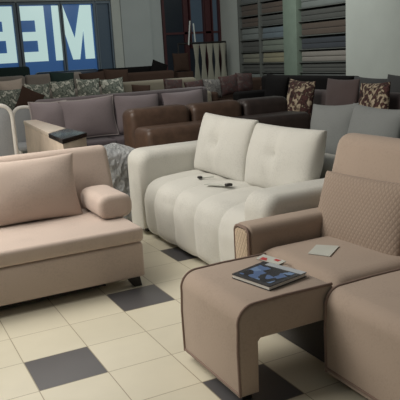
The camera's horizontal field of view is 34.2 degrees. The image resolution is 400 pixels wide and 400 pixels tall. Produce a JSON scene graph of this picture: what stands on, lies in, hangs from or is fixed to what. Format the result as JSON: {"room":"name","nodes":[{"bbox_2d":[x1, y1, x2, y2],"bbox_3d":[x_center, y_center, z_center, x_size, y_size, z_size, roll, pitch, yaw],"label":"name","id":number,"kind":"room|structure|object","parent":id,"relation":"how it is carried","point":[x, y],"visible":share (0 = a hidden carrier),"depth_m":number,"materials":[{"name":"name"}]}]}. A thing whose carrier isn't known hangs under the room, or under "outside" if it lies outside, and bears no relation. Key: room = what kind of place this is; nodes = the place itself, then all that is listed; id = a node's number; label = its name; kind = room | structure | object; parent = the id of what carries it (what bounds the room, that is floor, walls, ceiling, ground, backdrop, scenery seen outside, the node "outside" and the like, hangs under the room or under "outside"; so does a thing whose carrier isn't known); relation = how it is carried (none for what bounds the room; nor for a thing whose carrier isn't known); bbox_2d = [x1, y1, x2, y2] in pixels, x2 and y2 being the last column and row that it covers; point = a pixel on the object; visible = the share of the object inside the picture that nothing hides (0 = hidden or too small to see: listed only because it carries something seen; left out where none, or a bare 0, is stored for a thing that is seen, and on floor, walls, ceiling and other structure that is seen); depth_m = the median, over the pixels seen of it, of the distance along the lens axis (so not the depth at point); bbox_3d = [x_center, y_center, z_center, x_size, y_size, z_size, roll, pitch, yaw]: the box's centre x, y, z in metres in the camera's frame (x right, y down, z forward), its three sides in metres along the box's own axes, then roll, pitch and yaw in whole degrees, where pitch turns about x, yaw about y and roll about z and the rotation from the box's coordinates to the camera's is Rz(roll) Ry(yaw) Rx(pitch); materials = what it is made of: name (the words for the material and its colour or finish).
{"room":"store","nodes":[
{"label":"store","id":0,"kind":"room"},
{"bbox_2d":[0,0,109,2],"bbox_3d":[-6.560,-3.126,12.634,10.148,4.125,0.248,-9,14,-26],"label":"wall","id":1,"kind":"structure","parent":0,"point":[1,1],"depth_m":13.95,"materials":[{"name":"grey paint"}]},
{"bbox_2d":[0,2,21,67],"bbox_3d":[-4.678,-3.251,13.521,1.803,1.642,0.140,-9,14,-26],"label":"window","id":2,"kind":"structure","parent":1,"relation":"in","point":[3,49],"depth_m":13.81,"materials":[{"name":"blue"}]},
{"bbox_2d":[0,6,17,63],"bbox_3d":[-4.351,-3.448,13.638,0.905,1.163,0.025,-9,14,-26],"label":"letter","id":3,"kind":"object","parent":2,"relation":"attached to","point":[8,35],"depth_m":13.77,"materials":[{"name":"grey"}]},
{"bbox_2d":[15,1,66,74],"bbox_3d":[-3.436,-3.458,14.128,0.944,1.642,0.140,-9,14,-26],"label":"window","id":4,"kind":"structure","parent":1,"relation":"in","point":[52,64],"depth_m":14.13,"materials":[{"name":"blue"}]},
{"bbox_2d":[19,6,48,61],"bbox_3d":[-3.582,-3.577,14.014,0.520,1.163,0.025,-9,14,-26],"label":"letter","id":5,"kind":"object","parent":4,"relation":"attached to","point":[27,13],"depth_m":14.02,"materials":[{"name":"grey"}]},
{"bbox_2d":[60,0,100,69],"bbox_3d":[-2.675,-3.585,14.500,0.800,1.642,0.140,-9,14,-26],"label":"window","id":6,"kind":"structure","parent":1,"relation":"in","point":[71,9],"depth_m":14.50,"materials":[{"name":"blue"}]},
{"bbox_2d":[51,5,94,60],"bbox_3d":[-2.803,-3.707,14.394,0.886,1.163,0.025,-9,14,-26],"label":"letters","id":7,"kind":"object","parent":6,"relation":"attached to","point":[84,19],"depth_m":14.42,"materials":[{"name":"grey"}]},
{"bbox_2d":[95,0,114,68],"bbox_3d":[-2.168,-3.670,14.747,0.358,1.642,0.140,-9,14,-26],"label":"window","id":8,"kind":"structure","parent":1,"relation":"in","point":[103,10],"depth_m":14.74,"materials":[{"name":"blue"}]},
{"bbox_2d":[110,0,124,67],"bbox_3d":[-1.942,-3.892,14.864,0.206,4.125,0.297,-9,14,-26],"label":"trim","id":9,"kind":"structure","parent":1,"relation":"attached to","point":[114,4],"depth_m":14.76,"materials":[{"name":"grey paint"}]},
{"bbox_2d":[119,0,152,66],"bbox_3d":[-1.524,-3.955,15.041,0.710,4.125,0.346,-9,14,-26],"label":"wall","id":10,"kind":"structure","parent":0,"point":[135,14],"depth_m":14.91,"materials":[{"name":"grey paint"}]},
{"bbox_2d":[149,0,163,62],"bbox_3d":[-1.109,-4.052,15.366,0.338,4.125,0.289,-9,14,-26],"label":"wall","id":11,"kind":"structure","parent":0,"point":[155,6],"depth_m":15.27,"materials":[{"name":"grey paint"}]},
{"bbox_2d":[0,221,368,399],"bbox_3d":[-0.906,0.083,6.630,18.975,0.082,18.975,-9,14,-26],"label":"floor","id":12,"kind":"structure","parent":0,"point":[117,340],"depth_m":3.28,"materials":[{"name":"tile"}]},
{"bbox_2d":[0,104,18,155],"bbox_3d":[-1.929,-0.399,6.404,0.487,1.068,0.446,-14,17,-40],"label":"armchair","id":13,"kind":"object","parent":12,"relation":"on","point":[8,138],"visible":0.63,"depth_m":6.56,"materials":[{"name":"fabric"}]},
{"bbox_2d":[12,105,30,153],"bbox_3d":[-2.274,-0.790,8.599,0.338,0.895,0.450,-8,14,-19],"label":"armchair","id":14,"kind":"object","parent":12,"relation":"on","point":[21,113],"visible":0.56,"depth_m":8.68,"materials":[{"name":"fabric"}]},
{"bbox_2d":[24,120,86,152],"bbox_3d":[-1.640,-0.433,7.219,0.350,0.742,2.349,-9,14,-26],"label":"armrest","id":15,"kind":"object","parent":12,"relation":"on","point":[41,136],"visible":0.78,"depth_m":6.83,"materials":[{"name":"fabric"}]},
{"bbox_2d":[48,128,86,143],"bbox_3d":[-1.340,-0.649,6.532,0.350,0.044,0.952,-9,14,-26],"label":"tray","id":16,"kind":"object","parent":15,"relation":"on","point":[59,135],"depth_m":6.42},
{"bbox_2d":[0,145,144,307],"bbox_3d":[-1.331,0.186,4.229,1.832,0.826,1.068,-9,14,-26],"label":"sofa","id":17,"kind":"object","parent":12,"relation":"on","point":[51,257],"visible":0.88,"depth_m":4.04,"materials":[{"name":"fabric"}]},
{"bbox_2d":[0,152,82,225],"bbox_3d":[-1.182,-0.062,4.401,0.745,0.438,0.241,-9,14,-26],"label":"cushion","id":18,"kind":"object","parent":17,"relation":"on","point":[38,188],"visible":0.99,"depth_m":4.36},
{"bbox_2d":[81,185,131,218],"bbox_3d":[-0.658,0.008,4.531,0.239,0.165,0.450,-9,14,-26],"label":"bolster","id":19,"kind":"object","parent":17,"relation":"on","point":[105,201],"visible":1,"depth_m":4.36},
{"bbox_2d":[107,153,131,220],"bbox_3d":[-0.748,-0.158,5.843,0.452,0.718,0.390,-9,14,-26],"label":"wrapped bundle","id":20,"kind":"object","parent":12,"relation":"on","point":[118,164],"visible":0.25,"depth_m":5.72,"materials":[{"name":"grey fabric"}]},
{"bbox_2d":[35,86,207,154],"bbox_3d":[-0.889,-0.995,9.019,2.551,0.957,0.866,-9,14,-26],"label":"sofa","id":21,"kind":"object","parent":12,"relation":"on","point":[114,144],"visible":0.06,"depth_m":8.74,"materials":[{"name":"fabric"}]},
{"bbox_2d":[28,100,65,127],"bbox_3d":[-1.953,-1.018,8.452,0.523,0.548,0.244,-9,14,-26],"label":"cushion","id":22,"kind":"object","parent":21,"relation":"on","point":[48,112],"visible":0.52,"depth_m":8.35,"materials":[{"name":"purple fabric"}]},
{"bbox_2d":[57,95,118,137],"bbox_3d":[-1.480,-1.087,8.640,0.783,0.560,0.241,-9,14,-26],"label":"cushion","id":23,"kind":"object","parent":21,"relation":"on","point":[95,117],"visible":0.87,"depth_m":8.57,"materials":[{"name":"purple fabric"}]},
{"bbox_2d":[86,136,117,150],"bbox_3d":[-1.592,-0.718,8.589,0.844,0.140,0.660,-9,14,-26],"label":"seat cushion","id":24,"kind":"object","parent":21,"relation":"on","point":[110,143],"depth_m":8.46,"materials":[{"name":"fabric"}]},
{"bbox_2d":[104,133,124,148],"bbox_3d":[-0.835,-0.845,8.959,0.844,0.140,0.660,-9,14,-26],"label":"seat cushion","id":25,"kind":"object","parent":21,"relation":"on","point":[119,139],"depth_m":8.54,"materials":[{"name":"fabric"}]},
{"bbox_2d":[113,92,158,133],"bbox_3d":[-0.862,-1.201,8.989,0.718,0.557,0.240,-9,14,-26],"label":"cushion","id":26,"kind":"object","parent":21,"relation":"on","point":[121,103],"visible":0.51,"depth_m":8.85,"materials":[{"name":"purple fabric"}]},
{"bbox_2d":[160,87,203,105],"bbox_3d":[-0.221,-1.298,9.258,0.685,0.556,0.245,-9,14,-26],"label":"cushion","id":27,"kind":"object","parent":21,"relation":"on","point":[186,97],"visible":0.46,"depth_m":9.15,"materials":[{"name":"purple fabric"}]},
{"bbox_2d":[174,71,193,77],"bbox_3d":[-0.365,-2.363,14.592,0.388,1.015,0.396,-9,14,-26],"label":"sofa","id":28,"kind":"object","parent":12,"relation":"on","point":[183,74],"visible":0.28,"depth_m":14.34,"materials":[{"name":"brown fabric"}]},
{"bbox_2d":[172,53,189,71],"bbox_3d":[-0.422,-3.067,14.479,0.396,0.410,0.144,-9,14,-26],"label":"cushion","id":29,"kind":"object","parent":28,"relation":"on","point":[180,61],"visible":0.98,"depth_m":14.42,"materials":[{"name":"brown fabric"}]},
{"bbox_2d":[177,41,227,75],"bbox_3d":[0.095,-2.825,15.175,1.287,1.687,0.412,-9,14,-26],"label":"clothes rack","id":30,"kind":"object","parent":12,"relation":"on","point":[178,44],"visible":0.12,"depth_m":15.04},
{"bbox_2d":[193,44,200,80],"bbox_3d":[-0.075,-3.176,15.022,0.179,0.825,0.065,-9,14,-26],"label":"cloth","id":31,"kind":"object","parent":30,"relation":"hanging from","point":[195,46],"visible":0.92,"depth_m":14.99,"materials":[{"name":"fabric"}]},
{"bbox_2d":[200,44,207,79],"bbox_3d":[0.082,-3.203,15.100,0.179,0.825,0.050,-9,14,-26],"label":"cloth","id":32,"kind":"object","parent":30,"relation":"hanging from","point":[202,46],"visible":0.98,"depth_m":15.07,"materials":[{"name":"fabric"}]},
{"bbox_2d":[206,43,214,78],"bbox_3d":[0.243,-3.228,15.170,0.179,0.825,0.047,-9,14,-26],"label":"cloth","id":33,"kind":"object","parent":30,"relation":"hanging from","point":[209,46],"visible":0.99,"depth_m":15.15,"materials":[{"name":"fabric"}]},
{"bbox_2d":[213,43,220,78],"bbox_3d":[0.403,-3.253,15.244,0.179,0.825,0.056,-9,14,-26],"label":"cloth","id":34,"kind":"object","parent":30,"relation":"hanging from","point":[215,45],"visible":0.96,"depth_m":15.22,"materials":[{"name":"fabric"}]},
{"bbox_2d":[220,43,226,76],"bbox_3d":[0.559,-3.280,15.323,0.179,0.825,0.070,-9,14,-26],"label":"cloth","id":35,"kind":"object","parent":30,"relation":"hanging from","point":[222,45],"visible":0.9,"depth_m":15.29,"materials":[{"name":"fabric"}]},
{"bbox_2d":[122,96,309,153],"bbox_3d":[0.207,-0.653,7.377,2.104,0.899,0.776,-9,14,-26],"label":"leather sofa","id":36,"kind":"object","parent":12,"relation":"on","point":[176,123],"visible":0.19,"depth_m":7.15,"materials":[{"name":"leather"}]},
{"bbox_2d":[122,104,189,153],"bbox_3d":[-0.474,-0.745,7.240,0.734,0.586,0.297,-9,14,-26],"label":"cushion","id":37,"kind":"object","parent":36,"relation":"on","point":[133,118],"depth_m":7.05,"materials":[{"name":"brown leather"}]},
{"bbox_2d":[134,120,201,148],"bbox_3d":[-0.157,-0.608,6.988,1.040,0.429,0.412,-9,14,-26],"label":"seat cushion","id":38,"kind":"object","parent":36,"relation":"on","point":[160,132],"depth_m":6.73,"materials":[{"name":"brown leather"}]},
{"bbox_2d":[186,100,241,120],"bbox_3d":[0.158,-0.849,7.549,0.664,0.582,0.297,-9,14,-26],"label":"cushion","id":39,"kind":"object","parent":36,"relation":"on","point":[229,108],"depth_m":7.38,"materials":[{"name":"brown leather"}]},
{"bbox_2d":[237,96,287,115],"bbox_3d":[0.745,-0.945,7.836,0.631,0.578,0.297,-9,14,-26],"label":"cushion","id":40,"kind":"object","parent":36,"relation":"on","point":[268,104],"depth_m":7.65,"materials":[{"name":"brown leather"}]},
{"bbox_2d":[233,111,309,128],"bbox_3d":[0.761,-0.762,7.437,1.002,0.429,0.412,-9,14,-26],"label":"seat cushion","id":41,"kind":"object","parent":36,"relation":"on","point":[293,119],"depth_m":7.34,"materials":[{"name":"brown leather"}]},
{"bbox_2d":[127,140,334,263],"bbox_3d":[0.298,0.009,4.830,0.986,0.726,2.194,-9,14,-26],"label":"sofa","id":42,"kind":"object","parent":12,"relation":"on","point":[169,201],"visible":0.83,"depth_m":4.62,"materials":[{"name":"fabric"}]},
{"bbox_2d":[194,112,258,180],"bbox_3d":[0.191,-0.422,5.095,0.264,0.477,0.781,-9,14,-26],"label":"cushion","id":43,"kind":"object","parent":42,"relation":"on","point":[223,142],"visible":0.87,"depth_m":4.93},
{"bbox_2d":[244,123,326,187],"bbox_3d":[0.563,-0.276,4.435,0.266,0.454,0.827,-9,14,-26],"label":"cushion","id":44,"kind":"object","parent":42,"relation":"on","point":[276,155],"visible":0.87,"depth_m":4.26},
{"bbox_2d":[211,77,261,100],"bbox_3d":[0.699,-1.915,12.151,1.444,0.660,0.784,-9,14,-26],"label":"sofa","id":45,"kind":"object","parent":12,"relation":"on","point":[257,85],"visible":0.06,"depth_m":12.28,"materials":[{"name":"brown fabric"}]},
{"bbox_2d":[203,79,221,97],"bbox_3d":[0.224,-2.013,11.733,0.398,0.368,0.166,-9,14,-26],"label":"cushion","id":46,"kind":"object","parent":45,"relation":"on","point":[212,85],"visible":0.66,"depth_m":11.68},
{"bbox_2d":[218,74,238,95],"bbox_3d":[0.527,-2.098,11.880,0.382,0.383,0.168,-9,14,-26],"label":"cushion","id":47,"kind":"object","parent":45,"relation":"on","point":[229,85],"visible":0.98,"depth_m":11.82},
{"bbox_2d":[235,73,252,91],"bbox_3d":[0.821,-2.162,12.017,0.400,0.400,0.173,-9,14,-26],"label":"cushion","id":48,"kind":"object","parent":45,"relation":"on","point":[244,80],"visible":0.88,"depth_m":11.95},
{"bbox_2d":[180,133,399,399],"bbox_3d":[0.890,0.331,2.713,1.441,0.972,2.079,-9,14,-26],"label":"sofa","id":49,"kind":"object","parent":12,"relation":"on","point":[345,313],"visible":0.83,"depth_m":2.85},
{"bbox_2d":[232,261,306,290],"bbox_3d":[0.305,0.342,2.944,0.241,0.021,0.257,-15,17,-41],"label":"magazine","id":50,"kind":"object","parent":49,"relation":"on","point":[268,276],"visible":1,"depth_m":2.92,"materials":[{"name":"paper"}]},
{"bbox_2d":[240,265,294,282],"bbox_3d":[0.299,0.332,2.942,0.163,0.001,0.203,-14,16,-39],"label":"picture","id":51,"kind":"object","parent":50,"relation":"on","point":[255,273],"depth_m":2.92},
{"bbox_2d":[256,254,285,264],"bbox_3d":[0.345,0.292,3.190,0.072,0.004,0.172,-13,16,-37],"label":"leaflet","id":52,"kind":"object","parent":49,"relation":"on","point":[263,257],"visible":0.98,"depth_m":3.18,"materials":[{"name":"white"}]},
{"bbox_2d":[308,245,338,256],"bbox_3d":[0.616,0.250,3.248,0.116,0.004,0.174,3,14,26],"label":"price card","id":53,"kind":"object","parent":49,"relation":"on","point":[322,250],"visible":1,"depth_m":3.24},
{"bbox_2d":[318,171,399,255],"bbox_3d":[0.839,0.085,3.393,0.188,0.409,0.670,-9,14,-26],"label":"quilted pillow","id":54,"kind":"object","parent":49,"relation":"on","point":[365,212],"visible":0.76,"depth_m":3.30,"materials":[{"name":"fabric"}]},
{"bbox_2d":[332,133,399,182],"bbox_3d":[0.981,-0.029,3.416,0.331,0.591,0.792,-9,14,-26],"label":"cushion","id":55,"kind":"object","parent":49,"relation":"on","point":[374,157],"depth_m":3.42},
{"bbox_2d":[237,0,345,76],"bbox_3d":[1.945,-3.122,13.502,0.371,2.805,3.944,-9,14,-26],"label":"shelving","id":56,"kind":"object","parent":12,"relation":"on","point":[292,23],"visible":0.36,"depth_m":13.25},
{"bbox_2d":[241,4,257,16],"bbox_3d":[1.229,-4.271,14.630,0.256,0.232,0.760,-9,14,-26],"label":"stack","id":57,"kind":"object","parent":56,"relation":"on","point":[248,10],"visible":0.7,"depth_m":14.57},
{"bbox_2d":[242,17,257,27],"bbox_3d":[1.243,-4.009,14.689,0.257,0.190,0.762,-9,14,-26],"label":"stack","id":58,"kind":"object","parent":56,"relation":"on","point":[252,22],"visible":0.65,"depth_m":14.64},
{"bbox_2d":[242,28,258,39],"bbox_3d":[1.256,-3.766,14.744,0.259,0.252,0.765,-9,14,-26],"label":"stack","id":59,"kind":"object","parent":56,"relation":"on","point":[252,33],"visible":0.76,"depth_m":14.69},
{"bbox_2d":[243,41,258,51],"bbox_3d":[1.270,-3.494,14.805,0.263,0.222,0.773,-9,14,-26],"label":"stack","id":60,"kind":"object","parent":56,"relation":"on","point":[247,46],"visible":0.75,"depth_m":14.75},
{"bbox_2d":[243,53,259,62],"bbox_3d":[1.285,-3.245,14.863,0.260,0.204,0.767,-9,14,-26],"label":"stack","id":61,"kind":"object","parent":56,"relation":"on","point":[248,58],"visible":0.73,"depth_m":14.82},
{"bbox_2d":[243,64,259,71],"bbox_3d":[1.298,-3.031,14.912,0.258,0.161,0.764,-9,14,-26],"label":"stack","id":62,"kind":"object","parent":56,"relation":"on","point":[250,67],"visible":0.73,"depth_m":14.85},
{"bbox_2d":[261,1,282,13],"bbox_3d":[1.650,-4.100,13.821,0.262,0.211,0.895,-9,14,-26],"label":"stack","id":63,"kind":"object","parent":56,"relation":"on","point":[277,6],"visible":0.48,"depth_m":13.77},
{"bbox_2d":[262,26,282,38],"bbox_3d":[1.679,-3.595,13.936,0.260,0.229,0.891,-9,14,-26],"label":"stack","id":64,"kind":"object","parent":56,"relation":"on","point":[271,32],"visible":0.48,"depth_m":13.90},
{"bbox_2d":[262,14,282,25],"bbox_3d":[1.664,-3.851,13.877,0.261,0.196,0.894,-9,14,-26],"label":"stack","id":65,"kind":"object","parent":56,"relation":"on","point":[272,19],"visible":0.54,"depth_m":13.84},
{"bbox_2d":[263,39,283,50],"bbox_3d":[1.692,-3.340,13.993,0.263,0.234,0.898,-9,14,-26],"label":"stack","id":66,"kind":"object","parent":56,"relation":"on","point":[276,44],"visible":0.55,"depth_m":13.94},
{"bbox_2d":[263,52,283,62],"bbox_3d":[1.707,-3.088,14.051,0.262,0.213,0.896,-9,14,-26],"label":"stack","id":67,"kind":"object","parent":56,"relation":"on","point":[270,57],"visible":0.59,"depth_m":14.02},
{"bbox_2d":[264,64,283,71],"bbox_3d":[1.722,-2.868,14.103,0.255,0.155,0.880,-9,14,-26],"label":"stack","id":68,"kind":"object","parent":56,"relation":"on","point":[269,67],"visible":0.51,"depth_m":14.07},
{"bbox_2d":[301,5,345,20],"bbox_3d":[2.453,-3.549,12.365,0.263,0.191,1.474,-9,14,-26],"label":"stack","id":69,"kind":"object","parent":56,"relation":"on","point":[340,11],"visible":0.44,"depth_m":12.30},
{"bbox_2d":[301,0,345,7],"bbox_3d":[2.442,-3.811,12.307,0.255,0.232,1.460,-9,14,-26],"label":"stack","id":70,"kind":"object","parent":56,"relation":"on","point":[305,3],"visible":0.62,"depth_m":12.44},
{"bbox_2d":[302,19,345,35],"bbox_3d":[2.471,-3.297,12.424,0.256,0.232,1.460,-9,14,-26],"label":"stack","id":71,"kind":"object","parent":56,"relation":"on","point":[335,26],"visible":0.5,"depth_m":12.36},
{"bbox_2d":[302,36,345,48],"bbox_3d":[2.484,-3.025,12.485,0.260,0.204,1.470,-9,14,-26],"label":"stack","id":72,"kind":"object","parent":56,"relation":"on","point":[337,41],"visible":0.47,"depth_m":12.42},
{"bbox_2d":[302,50,345,61],"bbox_3d":[2.497,-2.782,12.540,0.262,0.198,1.472,-9,14,-26],"label":"stack","id":73,"kind":"object","parent":56,"relation":"on","point":[331,55],"visible":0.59,"depth_m":12.48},
{"bbox_2d":[302,63,345,71],"bbox_3d":[2.511,-2.570,12.589,0.258,0.158,1.464,-9,14,-26],"label":"stack","id":74,"kind":"object","parent":56,"relation":"on","point":[310,67],"visible":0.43,"depth_m":12.54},
{"bbox_2d":[302,73,345,75],"bbox_3d":[2.520,-2.363,12.635,0.262,0.195,1.473,-9,14,-26],"label":"stack","id":75,"kind":"object","parent":56,"relation":"on","point":[329,74],"visible":0.09,"depth_m":12.50,"materials":[{"name":"fabric"}]},
{"bbox_2d":[233,75,358,100],"bbox_3d":[1.508,-1.516,10.644,0.825,0.990,2.475,-9,14,-26],"label":"sofa","id":76,"kind":"object","parent":12,"relation":"on","point":[321,80],"visible":0.06,"depth_m":10.69,"materials":[{"name":"black fabric"}]},
{"bbox_2d":[264,73,288,99],"bbox_3d":[1.287,-1.859,10.981,0.174,0.572,0.708,-9,14,-26],"label":"cushion","id":77,"kind":"object","parent":76,"relation":"on","point":[276,85],"visible":0.65,"depth_m":10.84,"materials":[{"name":"black fabric"}]},
{"bbox_2d":[310,89,399,124],"bbox_3d":[1.844,-0.868,7.993,0.825,0.866,2.678,-9,14,-26],"label":"sofa","id":78,"kind":"object","parent":12,"relation":"on","point":[319,95],"visible":0.02,"depth_m":8.58,"materials":[{"name":"brown fabric"}]},
{"bbox_2d":[287,79,315,119],"bbox_3d":[1.330,-1.276,8.700,0.229,0.687,0.485,-9,14,-26],"label":"cushion","id":79,"kind":"object","parent":78,"relation":"on","point":[300,95],"visible":0.56,"depth_m":8.57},
{"bbox_2d":[325,78,359,105],"bbox_3d":[1.757,-1.217,8.075,0.179,0.573,0.610,-9,14,-26],"label":"cushion","id":80,"kind":"object","parent":78,"relation":"on","point":[338,92],"visible":0.55,"depth_m":7.95,"materials":[{"name":"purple fabric"}]},
{"bbox_2d":[358,81,390,108],"bbox_3d":[2.010,-1.093,7.541,0.219,0.565,0.576,-6,13,-12],"label":"cushion","id":81,"kind":"object","parent":78,"relation":"on","point":[377,95],"visible":0.52,"depth_m":7.39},
{"bbox_3d":[-3.731,-1.134,11.897,10.642,0.264,4.306,-9,14,-26],"label":"trim","id":82,"kind":"structure","parent":12,"relation":"on","visible":0},
{"bbox_2d":[0,66,29,76],"bbox_3d":[-4.125,-2.046,12.914,1.691,1.106,0.784,-9,14,-26],"label":"sofa","id":83,"kind":"object","parent":82,"relation":"on","point":[9,71],"visible":0.06,"depth_m":13.19,"materials":[{"name":"green fabric"}]},
{"bbox_2d":[0,72,81,90],"bbox_3d":[-3.058,-1.761,11.732,2.145,0.957,0.784,-9,14,-26],"label":"sofa","id":84,"kind":"object","parent":82,"relation":"on","point":[38,79],"visible":0.09,"depth_m":11.87,"materials":[{"name":"beige fabric"}]},
{"bbox_2d":[0,78,21,89],"bbox_3d":[-2.979,-1.718,10.254,0.426,0.376,0.176,-9,14,-26],"label":"cushion","id":85,"kind":"object","parent":84,"relation":"on","point":[13,84],"visible":0.48,"depth_m":10.20,"materials":[{"name":"beige fabric"}]},
{"bbox_2d":[49,72,74,88],"bbox_3d":[-2.491,-2.141,11.770,0.474,0.366,0.178,-9,14,-26],"label":"cushion","id":86,"kind":"object","parent":84,"relation":"on","point":[54,77],"visible":0.53,"depth_m":11.69,"materials":[{"name":"green fabric"}]},
{"bbox_2d":[79,71,104,86],"bbox_3d":[-1.975,-2.194,12.027,0.515,0.368,0.178,-9,14,-26],"label":"cushion","id":87,"kind":"object","parent":84,"relation":"on","point":[100,74],"visible":0.5,"depth_m":11.97,"materials":[{"name":"brown fabric"}]},
{"bbox_2d":[35,69,97,74],"bbox_3d":[-2.635,-2.189,13.474,1.320,0.974,0.784,-9,14,-26],"label":"sofa","id":88,"kind":"object","parent":82,"relation":"on","point":[82,71],"visible":0.04,"depth_m":13.59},
{"bbox_2d":[50,87,102,98],"bbox_3d":[-2.284,-1.419,10.597,2.269,0.710,0.784,-9,14,-26],"label":"sofa","id":89,"kind":"object","parent":82,"relation":"on","point":[100,89],"visible":0.02,"depth_m":10.83,"materials":[{"name":"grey fabric"}]},
{"bbox_2d":[0,89,20,110],"bbox_3d":[-3.009,-1.504,10.104,0.528,0.461,0.187,-9,14,-26],"label":"cushion","id":90,"kind":"object","parent":89,"relation":"on","point":[9,98],"visible":0.4,"depth_m":10.07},
{"bbox_2d":[15,85,44,107],"bbox_3d":[-2.637,-1.527,10.075,0.509,0.505,0.148,-9,14,-26],"label":"cushion","id":91,"kind":"object","parent":89,"relation":"on","point":[26,95],"visible":0.56,"depth_m":10.01,"materials":[{"name":"brown fabric"}]},
{"bbox_2d":[24,83,49,98],"bbox_3d":[-2.565,-1.635,10.309,0.429,0.440,0.183,-9,14,-26],"label":"cushion","id":92,"kind":"object","parent":89,"relation":"on","point":[43,89],"visible":0.44,"depth_m":10.28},
{"bbox_2d":[49,79,75,97],"bbox_3d":[-2.199,-1.712,10.484,0.421,0.456,0.179,-9,14,-26],"label":"cushion","id":93,"kind":"object","parent":89,"relation":"on","point":[62,89],"visible":0.64,"depth_m":10.41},
{"bbox_2d":[75,78,99,95],"bbox_3d":[-1.825,-1.774,10.666,0.430,0.456,0.182,-9,14,-26],"label":"cushion","id":94,"kind":"object","parent":89,"relation":"on","point":[88,87],"visible":0.56,"depth_m":10.59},
{"bbox_2d":[99,77,123,93],"bbox_3d":[-1.451,-1.821,10.855,0.429,0.440,0.190,-9,14,-26],"label":"cushion","id":95,"kind":"object","parent":89,"relation":"on","point":[111,86],"visible":0.51,"depth_m":10.78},
{"bbox_2d":[98,66,150,72],"bbox_3d":[-1.353,-2.416,14.193,1.568,0.957,0.784,-9,14,-26],"label":"sofa","id":96,"kind":"object","parent":82,"relation":"on","point":[141,68],"visible":0.02,"depth_m":14.26,"materials":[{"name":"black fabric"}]},
{"bbox_2d":[150,60,167,70],"bbox_3d":[-0.906,-2.864,14.264,0.477,0.454,0.151,-9,14,-26],"label":"cushion","id":97,"kind":"object","parent":96,"relation":"on","point":[156,66],"visible":0.51,"depth_m":14.20,"materials":[{"name":"black fabric"}]},
{"bbox_2d":[128,70,174,81],"bbox_3d":[-1.246,-2.024,12.626,1.898,0.874,0.784,-9,14,-26],"label":"sofa","id":98,"kind":"object","parent":82,"relation":"on","point":[165,74],"visible":0.05,"depth_m":12.88,"materials":[{"name":"brown fabric"}]},
{"bbox_2d":[103,69,128,81],"bbox_3d":[-1.573,-2.278,12.221,0.516,0.384,0.180,-9,14,-26],"label":"cushion","id":99,"kind":"object","parent":98,"relation":"on","point":[109,74],"visible":0.58,"depth_m":12.15,"materials":[{"name":"brown fabric"}]},
{"bbox_2d":[123,77,211,101],"bbox_3d":[-0.600,-1.726,11.416,1.444,0.759,0.784,-9,14,-26],"label":"sofa","id":100,"kind":"object","parent":82,"relation":"on","point":[158,84],"visible":0.02,"depth_m":11.42,"materials":[{"name":"fabric"}]},
{"bbox_2d":[131,84,149,91],"bbox_3d":[-1.006,-1.830,11.158,0.374,0.324,0.136,-9,14,-26],"label":"cushion","id":101,"kind":"object","parent":100,"relation":"on","point":[135,88],"visible":0.52,"depth_m":11.11,"materials":[{"name":"brown fabric"}]},
{"bbox_2d":[163,79,182,88],"bbox_3d":[-0.462,-1.948,11.391,0.398,0.368,0.163,-9,14,-26],"label":"cushion","id":102,"kind":"object","parent":100,"relation":"on","point":[168,83],"visible":0.41,"depth_m":11.32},
{"bbox_2d":[184,79,202,87],"bbox_3d":[-0.093,-1.961,11.581,0.380,0.351,0.162,-9,14,-26],"label":"cushion","id":103,"kind":"object","parent":100,"relation":"on","point":[197,83],"visible":0.42,"depth_m":11.52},
{"bbox_3d":[1.525,-0.177,5.273,0.825,0.759,2.269,-9,14,-26],"label":"sofa","id":104,"kind":"object","parent":12,"relation":"on","visible":0},
{"bbox_2d":[310,103,358,154],"bbox_3d":[1.176,-0.613,5.784,0.248,0.510,0.558,-15,17,-41],"label":"cushion","id":105,"kind":"object","parent":104,"relation":"on","point":[335,120],"visible":0.49,"depth_m":5.67,"materials":[{"name":"grey fabric"}]},
{"bbox_2d":[347,103,399,137],"bbox_3d":[1.421,-0.526,5.343,0.234,0.503,0.683,-8,14,-20],"label":"cushion","id":106,"kind":"object","parent":104,"relation":"on","point":[364,119],"visible":0.44,"depth_m":5.21,"materials":[{"name":"grey fabric"}]},
{"bbox_3d":[3.012,-0.946,8.141,0.825,0.825,3.211,-9,14,-26],"label":"sofa","id":107,"kind":"object","parent":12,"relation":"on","visible":0},
{"bbox_2d":[354,76,386,90],"bbox_3d":[2.360,-1.413,8.937,0.181,0.563,0.841,-9,14,-26],"label":"cushion","id":108,"kind":"object","parent":107,"relation":"on","point":[362,79],"visible":0.16,"depth_m":8.90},
{"bbox_2d":[387,74,399,92],"bbox_3d":[2.684,-1.282,8.281,0.202,0.629,0.894,-11,15,-31],"label":"cushion","id":109,"kind":"object","parent":107,"relation":"on","point":[395,80],"visible":0.27,"depth_m":8.42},
{"bbox_2d":[220,0,239,75],"bbox_3d":[0.858,-4.212,15.582,0.272,4.125,0.990,-9,14,-26],"label":"column","id":110,"kind":"structure","parent":0,"point":[228,8],"depth_m":15.61,"materials":[{"name":"grey paint"}]},
{"bbox_2d":[160,0,221,80],"bbox_3d":[-0.188,-3.973,15.721,1.568,2.326,0.140,-9,14,-26],"label":"window","id":111,"kind":"structure","parent":110,"relation":"attached to","point":[174,13],"depth_m":15.57,"materials":[{"name":"black"}]},
{"bbox_2d":[187,0,205,47],"bbox_3d":[-0.087,-4.290,15.692,0.396,1.213,0.140,-9,14,-26],"label":"window","id":112,"kind":"structure","parent":111,"relation":"attached to","point":[196,14],"depth_m":15.69,"materials":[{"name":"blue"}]},
{"bbox_2d":[210,0,220,44],"bbox_3d":[0.359,-4.385,15.906,0.214,1.172,0.140,-9,14,-26],"label":"window","id":113,"kind":"structure","parent":111,"relation":"attached to","point":[214,4],"depth_m":15.89,"materials":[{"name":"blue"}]},
{"bbox_2d":[346,0,399,78],"bbox_3d":[3.442,-3.171,10.367,0.470,4.125,2.863,-9,14,-26],"label":"wall pier","id":114,"kind":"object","parent":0,"point":[372,26],"visible":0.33,"depth_m":11.03,"materials":[{"name":"grey paint"}]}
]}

